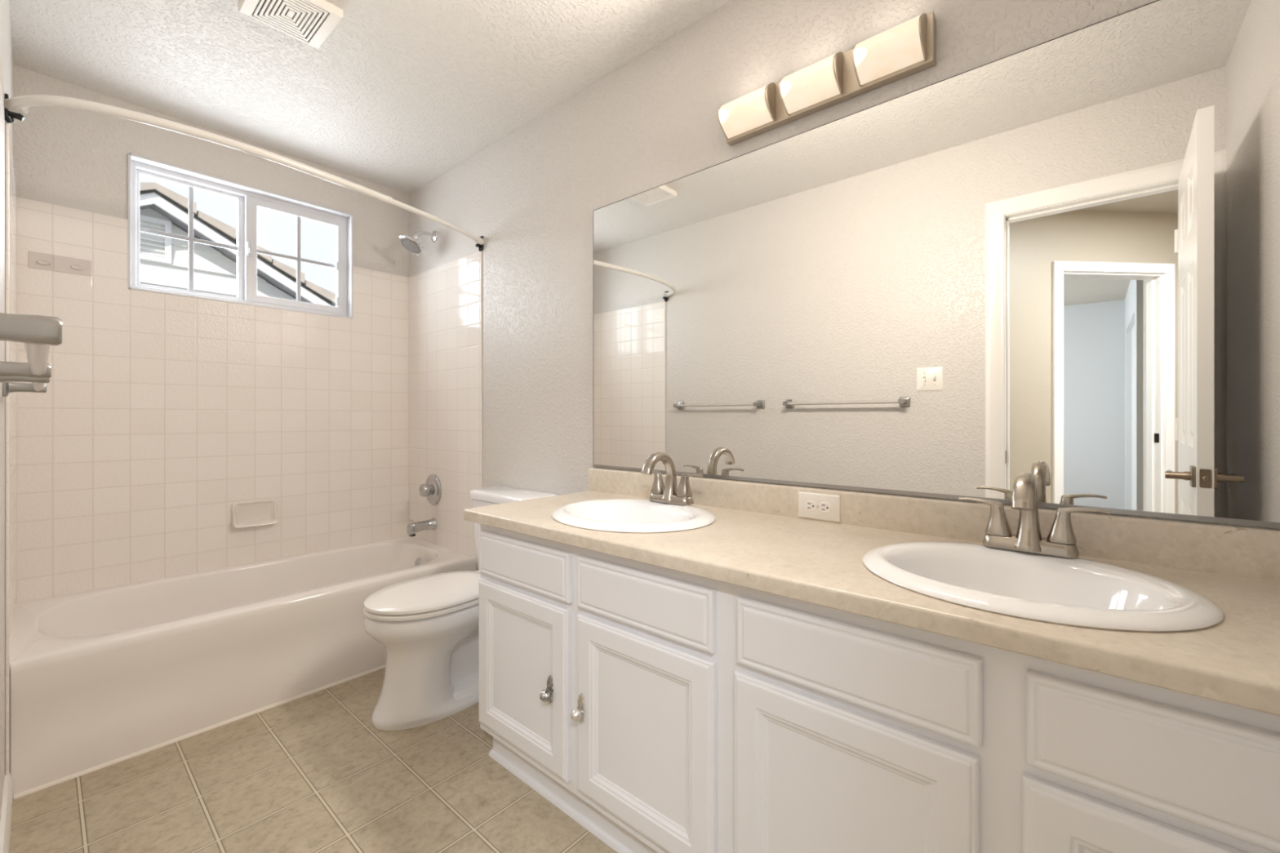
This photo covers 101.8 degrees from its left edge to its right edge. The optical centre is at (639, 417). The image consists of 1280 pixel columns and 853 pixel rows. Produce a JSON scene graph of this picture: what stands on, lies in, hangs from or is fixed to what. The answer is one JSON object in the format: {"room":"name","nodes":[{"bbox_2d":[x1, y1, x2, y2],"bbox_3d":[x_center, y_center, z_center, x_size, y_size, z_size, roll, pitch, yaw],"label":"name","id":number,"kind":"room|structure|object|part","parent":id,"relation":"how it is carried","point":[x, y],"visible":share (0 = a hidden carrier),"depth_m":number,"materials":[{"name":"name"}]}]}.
{"room":"bathroom","nodes":[
{"label":"bathroom","id":0,"kind":"room"},
{"bbox_2d":[0,0,16,821],"bbox_3d":[-1.159,-0.123,0.846,3.644,2.440,0.128,0,0,41],"label":"wall","id":1,"kind":"structure","parent":0,"point":[7,184],"depth_m":1.48,"materials":[{"name":"white paint"}]},
{"bbox_2d":[0,773,13,852],"bbox_3d":[-1.067,1.055,0.850,1.958,0.084,0.014,0,0,41],"label":"baseboard","id":2,"kind":"structure","parent":1,"relation":"attached to","point":[7,797],"depth_m":1.34,"materials":[{"name":"white paint"}]},
{"bbox_3d":[-2.087,0.129,1.728,0.770,1.937,0.008,0,0,41],"label":"tile panel","id":3,"kind":"part","parent":1,"relation":"part of","materials":[{"name":"beige tile"}]},
{"bbox_2d":[0,376,49,396],"bbox_3d":[-1.436,-0.081,1.211,0.675,0.052,0.077,0,0,41],"label":"towel bar","id":4,"kind":"object","parent":1,"relation":"attached to","point":[37,385],"visible":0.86,"depth_m":1.37,"materials":[{"name":"silver metal"}]},
{"bbox_3d":[-1.672,-0.081,1.415,0.052,0.052,0.077,0,0,41],"label":"post","id":5,"kind":"part","parent":4,"relation":"part of","materials":[{"name":"silver metal"}]},
{"bbox_3d":[-1.201,-0.081,1.007,0.052,0.052,0.077,0,0,41],"label":"post","id":6,"kind":"part","parent":4,"relation":"part of","materials":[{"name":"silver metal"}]},
{"bbox_2d":[0,312,62,378],"bbox_3d":[-0.812,-0.081,0.671,0.689,0.052,0.077,0,0,41],"label":"towel bar","id":7,"kind":"object","parent":1,"relation":"attached to","point":[37,333],"visible":1,"depth_m":0.48,"materials":[{"name":"silver metal"}]},
{"bbox_3d":[-1.053,-0.081,0.879,0.052,0.052,0.077,0,0,41],"label":"post","id":8,"kind":"part","parent":7,"relation":"part of","materials":[{"name":"silver metal"}]},
{"bbox_3d":[-0.572,-0.081,0.463,0.052,0.052,0.077,0,0,41],"label":"post","id":9,"kind":"part","parent":7,"relation":"part of","materials":[{"name":"silver metal"}]},
{"bbox_2d":[4,93,484,251],"bbox_3d":[-1.210,-0.872,1.971,0.259,0.077,1.535,0,0,41],"label":"curtain rod","id":10,"kind":"object","parent":1,"relation":"attached to","point":[15,107],"visible":0.99,"depth_m":1.59,"materials":[{"name":"white metal"}]},
{"bbox_2d":[13,65,408,603],"bbox_3d":[-1.942,-0.123,2.605,0.158,2.440,1.524,0,0,41],"label":"wall","id":11,"kind":"structure","parent":0,"point":[158,414],"depth_m":2.33,"materials":[{"name":"beige tile"}]},
{"bbox_2d":[28,250,51,271],"bbox_3d":[-2.332,-0.609,2.022,0.015,0.064,0.060,0,0,41],"label":"hook","id":12,"kind":"object","parent":11,"relation":"attached to","point":[38,260],"visible":1,"depth_m":2.02,"materials":[{"name":"grey ceramic"}]},
{"bbox_3d":[-2.325,-0.603,2.027,0.012,0.017,0.038,0,0,41],"label":"hook knob","id":13,"kind":"part","parent":12,"relation":"part of","materials":[{"name":"grey ceramic"}]},
{"bbox_2d":[53,254,91,276],"bbox_3d":[-2.275,-0.609,2.087,0.015,0.064,0.104,0,0,41],"label":"hook","id":14,"kind":"object","parent":11,"relation":"attached to","point":[60,264],"visible":1,"depth_m":2.09,"materials":[{"name":"grey ceramic"}]},
{"bbox_3d":[-2.266,-0.603,2.095,0.012,0.017,0.038,0,0,41],"label":"hook knob","id":15,"kind":"part","parent":14,"relation":"part of","materials":[{"name":"grey ceramic"}]},
{"bbox_2d":[127,152,353,319],"bbox_3d":[-1.930,-0.835,2.589,0.126,0.580,0.894,0,0,41],"label":"window","id":16,"kind":"structure","parent":11,"relation":"in","point":[248,198],"depth_m":2.57,"materials":[{"name":"white plastic"}]},
{"bbox_3d":[-2.103,-0.835,2.450,0.033,0.520,0.401,0,0,41],"label":"sash","id":17,"kind":"part","parent":16,"relation":"part of","materials":[{"name":"white plastic"}]},
{"bbox_3d":[-1.808,-0.835,2.741,0.030,0.520,0.445,0,0,41],"label":"sash","id":18,"kind":"part","parent":16,"relation":"part of","materials":[{"name":"white plastic"}]},
{"bbox_2d":[231,498,278,528],"bbox_3d":[-1.869,0.466,2.529,0.051,0.118,0.176,0,0,41],"label":"soap dish","id":19,"kind":"object","parent":11,"relation":"attached to","point":[260,512],"visible":1,"depth_m":2.54,"materials":[{"name":"white ceramic"}]},
{"bbox_2d":[8,667,617,852],"bbox_3d":[-0.593,1.137,1.424,3.744,0.080,1.744,0,0,41],"label":"floor","id":20,"kind":"structure","parent":0,"point":[312,773],"depth_m":1.50,"materials":[{"name":"tile"}]},
{"bbox_2d":[9,535,477,799],"bbox_3d":[-1.593,0.903,2.308,0.755,0.389,1.515,0,0,41],"label":"bathtub","id":21,"kind":"object","parent":20,"relation":"on","point":[102,677],"visible":0.75,"depth_m":1.90,"materials":[{"name":"ceramic"}]},
{"bbox_3d":[-1.178,0.785,2.765,0.076,0.076,0.020,0,0,41],"label":"overflow plate","id":22,"kind":"part","parent":21,"relation":"part of","materials":[{"name":"silver metal"}]},
{"bbox_2d":[363,486,558,730],"bbox_3d":[-0.726,0.715,2.088,0.450,0.774,0.706,0,0,41],"label":"toilet","id":23,"kind":"object","parent":20,"relation":"on","point":[428,627],"visible":0.62,"depth_m":1.88,"materials":[{"name":"white ceramic"}]},
{"bbox_3d":[-0.797,0.695,2.006,0.378,0.021,0.489,0,0,41],"label":"seat","id":24,"kind":"part","parent":23,"relation":"part of","materials":[{"name":"white plastic"}]},
{"bbox_3d":[-0.795,0.671,2.008,0.374,0.029,0.493,0,0,41],"label":"lid","id":25,"kind":"part","parent":23,"relation":"part of","materials":[{"name":"white plastic"}]},
{"bbox_3d":[-0.557,0.538,2.283,0.426,0.338,0.172,0,0,41],"label":"tank","id":26,"kind":"part","parent":23,"relation":"part of","materials":[{"name":"white ceramic"}]},
{"bbox_3d":[-0.557,0.348,2.283,0.450,0.041,0.190,0,0,41],"label":"tank lid","id":27,"kind":"part","parent":23,"relation":"part of","materials":[{"name":"white ceramic"}]},
{"bbox_2d":[479,524,1279,852],"bbox_3d":[0.351,0.712,1.236,1.866,0.770,0.592,0,0,41],"label":"vanity cabinet","id":28,"kind":"object","parent":20,"relation":"on","point":[659,709],"visible":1,"depth_m":0.93,"materials":[{"name":"white paint"}]},
{"bbox_3d":[-0.348,0.734,1.508,0.420,0.454,0.020,0,0,41],"label":"door","id":29,"kind":"part","parent":28,"relation":"part of","materials":[{"name":"white paint"}]},
{"bbox_3d":[-0.344,0.423,1.504,0.422,0.130,0.020,0,0,41],"label":"drawer","id":30,"kind":"part","parent":28,"relation":"part of","materials":[{"name":"white paint"}]},
{"bbox_3d":[-0.254,0.743,1.391,0.029,0.033,0.030,0,0,3],"label":"knob","id":31,"kind":"part","parent":28,"relation":"part of","materials":[{"name":"silver metal"}]},
{"bbox_3d":[-0.243,0.734,1.402,0.026,0.079,0.004,0,0,41],"label":"knob plate","id":32,"kind":"part","parent":28,"relation":"part of","materials":[{"name":"silver metal"}]},
{"bbox_3d":[0.218,1.090,1.082,1.866,0.015,0.013,0,0,41],"label":"shoe moulding","id":33,"kind":"part","parent":28,"relation":"part of","materials":[{"name":"white paint"}]},
{"bbox_3d":[-0.160,0.748,1.310,0.030,0.030,0.028,0,0,-9],"label":"knob","id":34,"kind":"part","parent":28,"relation":"part of","materials":[{"name":"silver metal"}]},
{"bbox_3d":[-0.150,0.739,1.321,0.026,0.079,0.004,0,0,41],"label":"knob plate","id":35,"kind":"part","parent":28,"relation":"part of","materials":[{"name":"silver metal"}]},
{"bbox_3d":[-0.003,0.423,1.210,0.412,0.130,0.020,0,0,41],"label":"drawer","id":36,"kind":"part","parent":28,"relation":"part of","materials":[{"name":"white paint"}]},
{"bbox_3d":[-0.003,0.734,1.210,0.416,0.454,0.020,0,0,41],"label":"door","id":37,"kind":"part","parent":28,"relation":"part of","materials":[{"name":"white paint"}]},
{"bbox_3d":[0.346,0.734,0.907,0.414,0.454,0.020,0,0,41],"label":"door","id":38,"kind":"part","parent":28,"relation":"part of","materials":[{"name":"white paint"}]},
{"bbox_3d":[0.350,0.423,0.904,0.411,0.130,0.020,0,0,41],"label":"drawer","id":39,"kind":"part","parent":28,"relation":"part of","materials":[{"name":"white paint"}]},
{"bbox_2d":[463,467,1279,716],"bbox_3d":[0.340,0.265,1.255,1.908,0.123,0.578,0,0,41],"label":"countertop","id":40,"kind":"structure","parent":28,"relation":"on","point":[757,540],"depth_m":1.00,"materials":[{"name":"beige stone"}]},
{"bbox_2d":[551,498,715,533],"bbox_3d":[-0.023,0.358,1.547,0.508,0.168,0.448,0,0,41],"label":"sink","id":41,"kind":"object","parent":40,"relation":"in","point":[613,515],"visible":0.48,"depth_m":1.60,"materials":[{"name":"white ceramic"}]},
{"bbox_2d":[640,452,704,505],"bbox_3d":[0.065,0.191,1.637,0.248,0.164,0.163,0,0,41],"label":"faucet","id":42,"kind":"object","parent":40,"relation":"on","point":[669,493],"visible":1,"depth_m":1.64,"materials":[{"name":"silver metal"}]},
{"bbox_3d":[0.061,0.215,1.712,0.046,0.064,0.045,0,0,41],"label":"handle","id":43,"kind":"part","parent":42,"relation":"part of","materials":[{"name":"silver metal"}]},
{"bbox_3d":[0.064,0.189,1.636,0.054,0.159,0.160,0,0,41],"label":"spout","id":44,"kind":"part","parent":42,"relation":"part of","materials":[{"name":"silver metal"}]},
{"bbox_3d":[0.101,0.261,1.678,0.158,0.024,0.054,0,0,41],"label":"plate","id":45,"kind":"part","parent":42,"relation":"part of","materials":[{"name":"silver metal"}]},
{"bbox_3d":[0.140,0.215,1.644,0.046,0.064,0.045,0,0,41],"label":"handle","id":46,"kind":"part","parent":42,"relation":"part of","materials":[{"name":"silver metal"}]},
{"bbox_3d":[0.166,0.185,1.622,0.076,0.017,0.022,0,0,41],"label":"lever","id":47,"kind":"part","parent":42,"relation":"part of","materials":[{"name":"silver metal"}]},
{"bbox_2d":[798,491,839,521],"bbox_3d":[0.502,0.251,1.465,0.119,0.073,0.009,0,0,41],"label":"outlet","id":48,"kind":"object","parent":40,"relation":"attached to","point":[826,507],"visible":1,"depth_m":1.46,"materials":[{"name":"white plastic"}]},
{"bbox_2d":[804,500,816,511],"bbox_3d":[0.485,0.251,1.476,0.033,0.029,0.004,0,0,41],"label":"receptacle","id":49,"kind":"object","parent":48,"relation":"attached to","point":[810,505],"depth_m":1.48,"materials":[{"name":"white plastic"}]},
{"bbox_2d":[818,502,831,512],"bbox_3d":[0.516,0.251,1.450,0.033,0.029,0.004,0,0,41],"label":"receptacle","id":50,"kind":"object","parent":48,"relation":"attached to","point":[824,507],"depth_m":1.45,"materials":[{"name":"white plastic"}]},
{"bbox_2d":[959,472,1110,558],"bbox_3d":[0.766,0.191,1.031,0.248,0.164,0.163,0,0,41],"label":"faucet","id":51,"kind":"object","parent":40,"relation":"on","point":[1060,541],"visible":1,"depth_m":1.04,"materials":[{"name":"silver metal"}]},
{"bbox_3d":[0.737,0.185,1.128,0.076,0.017,0.022,0,0,41],"label":"lever","id":52,"kind":"part","parent":51,"relation":"part of","materials":[{"name":"silver metal"}]},
{"bbox_3d":[0.762,0.215,1.106,0.046,0.064,0.045,0,0,41],"label":"handle","id":53,"kind":"part","parent":51,"relation":"part of","materials":[{"name":"silver metal"}]},
{"bbox_3d":[0.765,0.189,1.029,0.054,0.159,0.160,0,0,41],"label":"spout","id":54,"kind":"part","parent":51,"relation":"part of","materials":[{"name":"silver metal"}]},
{"bbox_3d":[0.802,0.261,1.072,0.158,0.024,0.054,0,0,41],"label":"plate","id":55,"kind":"part","parent":51,"relation":"part of","materials":[{"name":"silver metal"}]},
{"bbox_3d":[0.841,0.215,1.038,0.046,0.064,0.045,0,0,41],"label":"handle","id":56,"kind":"part","parent":51,"relation":"part of","materials":[{"name":"silver metal"}]},
{"bbox_3d":[0.867,0.185,1.016,0.076,0.017,0.022,0,0,41],"label":"lever","id":57,"kind":"part","parent":51,"relation":"part of","materials":[{"name":"silver metal"}]},
{"bbox_2d":[862,542,1223,631],"bbox_3d":[0.676,0.358,0.942,0.508,0.168,0.448,0,0,41],"label":"sink","id":58,"kind":"object","parent":40,"relation":"in","point":[1078,592],"visible":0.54,"depth_m":0.93,"materials":[{"name":"white ceramic"}]},
{"bbox_3d":[0.700,0.734,0.601,0.417,0.454,0.020,0,0,41],"label":"door","id":59,"kind":"part","parent":28,"relation":"part of","materials":[{"name":"white paint"}]},
{"bbox_3d":[0.702,0.423,0.600,0.412,0.130,0.020,0,0,41],"label":"drawer","id":60,"kind":"part","parent":28,"relation":"part of","materials":[{"name":"white paint"}]},
{"bbox_2d":[8,0,732,194],"bbox_3d":[-0.593,-1.393,1.424,3.744,0.100,1.744,0,0,41],"label":"ceiling","id":61,"kind":"structure","parent":0,"point":[400,94],"depth_m":1.98,"materials":[{"name":"white paint"}]},
{"bbox_2d":[238,0,342,48],"bbox_3d":[-1.141,-1.329,1.701,0.228,0.026,0.234,0,0,41],"label":"exhaust fan","id":62,"kind":"object","parent":61,"relation":"attached to","point":[300,20],"visible":1,"depth_m":1.71,"materials":[{"name":"white plastic"}]},
{"bbox_2d":[408,0,1279,570],"bbox_3d":[-0.057,-0.123,2.043,3.744,2.440,0.108,0,0,41],"label":"wall","id":63,"kind":"structure","parent":0,"point":[501,335],"depth_m":2.21,"materials":[{"name":"white paint"}]},
{"bbox_2d":[398,230,438,254],"bbox_3d":[-1.219,-0.973,2.855,0.138,0.155,0.200,0,0,41],"label":"shower fixture","id":64,"kind":"object","parent":63,"relation":"attached to","point":[411,244],"visible":1,"depth_m":2.83,"materials":[{"name":"silver metal"}]},
{"bbox_3d":[-1.194,-1.008,2.884,0.019,0.048,0.106,0,0,41],"label":"shower arm","id":65,"kind":"part","parent":64,"relation":"part of","materials":[{"name":"silver metal"}]},
{"bbox_2d":[407,518,436,536],"bbox_3d":[-1.206,0.602,2.870,0.066,0.087,0.143,0,0,41],"label":"tub spout","id":66,"kind":"object","parent":63,"relation":"attached to","point":[414,527],"visible":1,"depth_m":2.84,"materials":[{"name":"silver metal"}]},
{"bbox_2d":[418,474,441,505],"bbox_3d":[-1.183,0.407,2.897,0.172,0.172,0.072,0,0,41],"label":"shower valve","id":67,"kind":"object","parent":63,"relation":"attached to","point":[431,490],"visible":1,"depth_m":2.88,"materials":[{"name":"silver metal"}]},
{"bbox_3d":[-1.188,0.405,2.891,0.072,0.072,0.054,0,0,41],"label":"valve knob","id":68,"kind":"part","parent":67,"relation":"part of","materials":[{"name":"silver metal"}]},
{"bbox_3d":[-1.091,0.129,2.871,0.780,1.937,0.008,0,0,41],"label":"tile panel","id":69,"kind":"part","parent":63,"relation":"part of","materials":[{"name":"beige tile"}]},
{"bbox_2d":[717,12,935,146],"bbox_3d":[0.485,-0.935,1.454,0.588,0.120,0.088,0,0,41],"label":"vanity light","id":70,"kind":"object","parent":63,"relation":"attached to","point":[906,49],"visible":1,"depth_m":1.41,"materials":[{"name":"white glass"}]},
{"bbox_3d":[0.320,-0.937,1.576,0.154,0.110,0.056,0,0,41],"label":"lamp shade","id":71,"kind":"part","parent":70,"relation":"part of","materials":[{"name":"beige glass"}]},
{"bbox_3d":[0.472,-0.937,1.445,0.149,0.110,0.056,0,0,41],"label":"lamp shade","id":72,"kind":"part","parent":70,"relation":"part of","materials":[{"name":"beige glass"}]},
{"bbox_3d":[0.626,-0.937,1.312,0.151,0.110,0.056,0,0,41],"label":"lamp shade","id":73,"kind":"part","parent":70,"relation":"part of","materials":[{"name":"beige glass"}]},
{"bbox_2d":[588,467,1279,582],"bbox_3d":[0.522,0.248,1.466,1.908,0.089,0.020,0,0,41],"label":"backsplash","id":74,"kind":"structure","parent":63,"relation":"attached to","point":[1228,550],"depth_m":1.20,"materials":[{"name":"beige stone"}]},
{"bbox_2d":[592,0,1279,528],"bbox_3d":[0.530,-0.315,1.468,1.895,1.028,0.008,0,0,41],"label":"mirror","id":75,"kind":"object","parent":63,"relation":"attached to","point":[1056,260],"visible":1,"depth_m":1.21,"materials":[{"name":"mirror"}]},
{"label":"outside","id":76,"kind":"structure","parent":0,"visible":0},
{"bbox_3d":[-24.088,3.947,20.839,56.298,0.100,60.000,0,0,41],"label":"ground","id":77,"kind":"structure","parent":76,"visible":0},
{"bbox_2d":[139,182,336,306],"bbox_3d":[-6.178,0.819,6.335,3.766,6.256,9.000,0,0,41],"label":"house","id":78,"kind":"structure","parent":77,"relation":"on","point":[163,260],"depth_m":5.52,"materials":[{"name":"white paint"}]},
{"bbox_2d":[139,214,171,263],"bbox_3d":[-5.026,-1.824,5.333,0.080,0.442,0.323,0,0,41],"label":"gable vent","id":79,"kind":"object","parent":78,"relation":"attached to","point":[153,248],"depth_m":5.35,"materials":[{"name":"white"}]}
]}

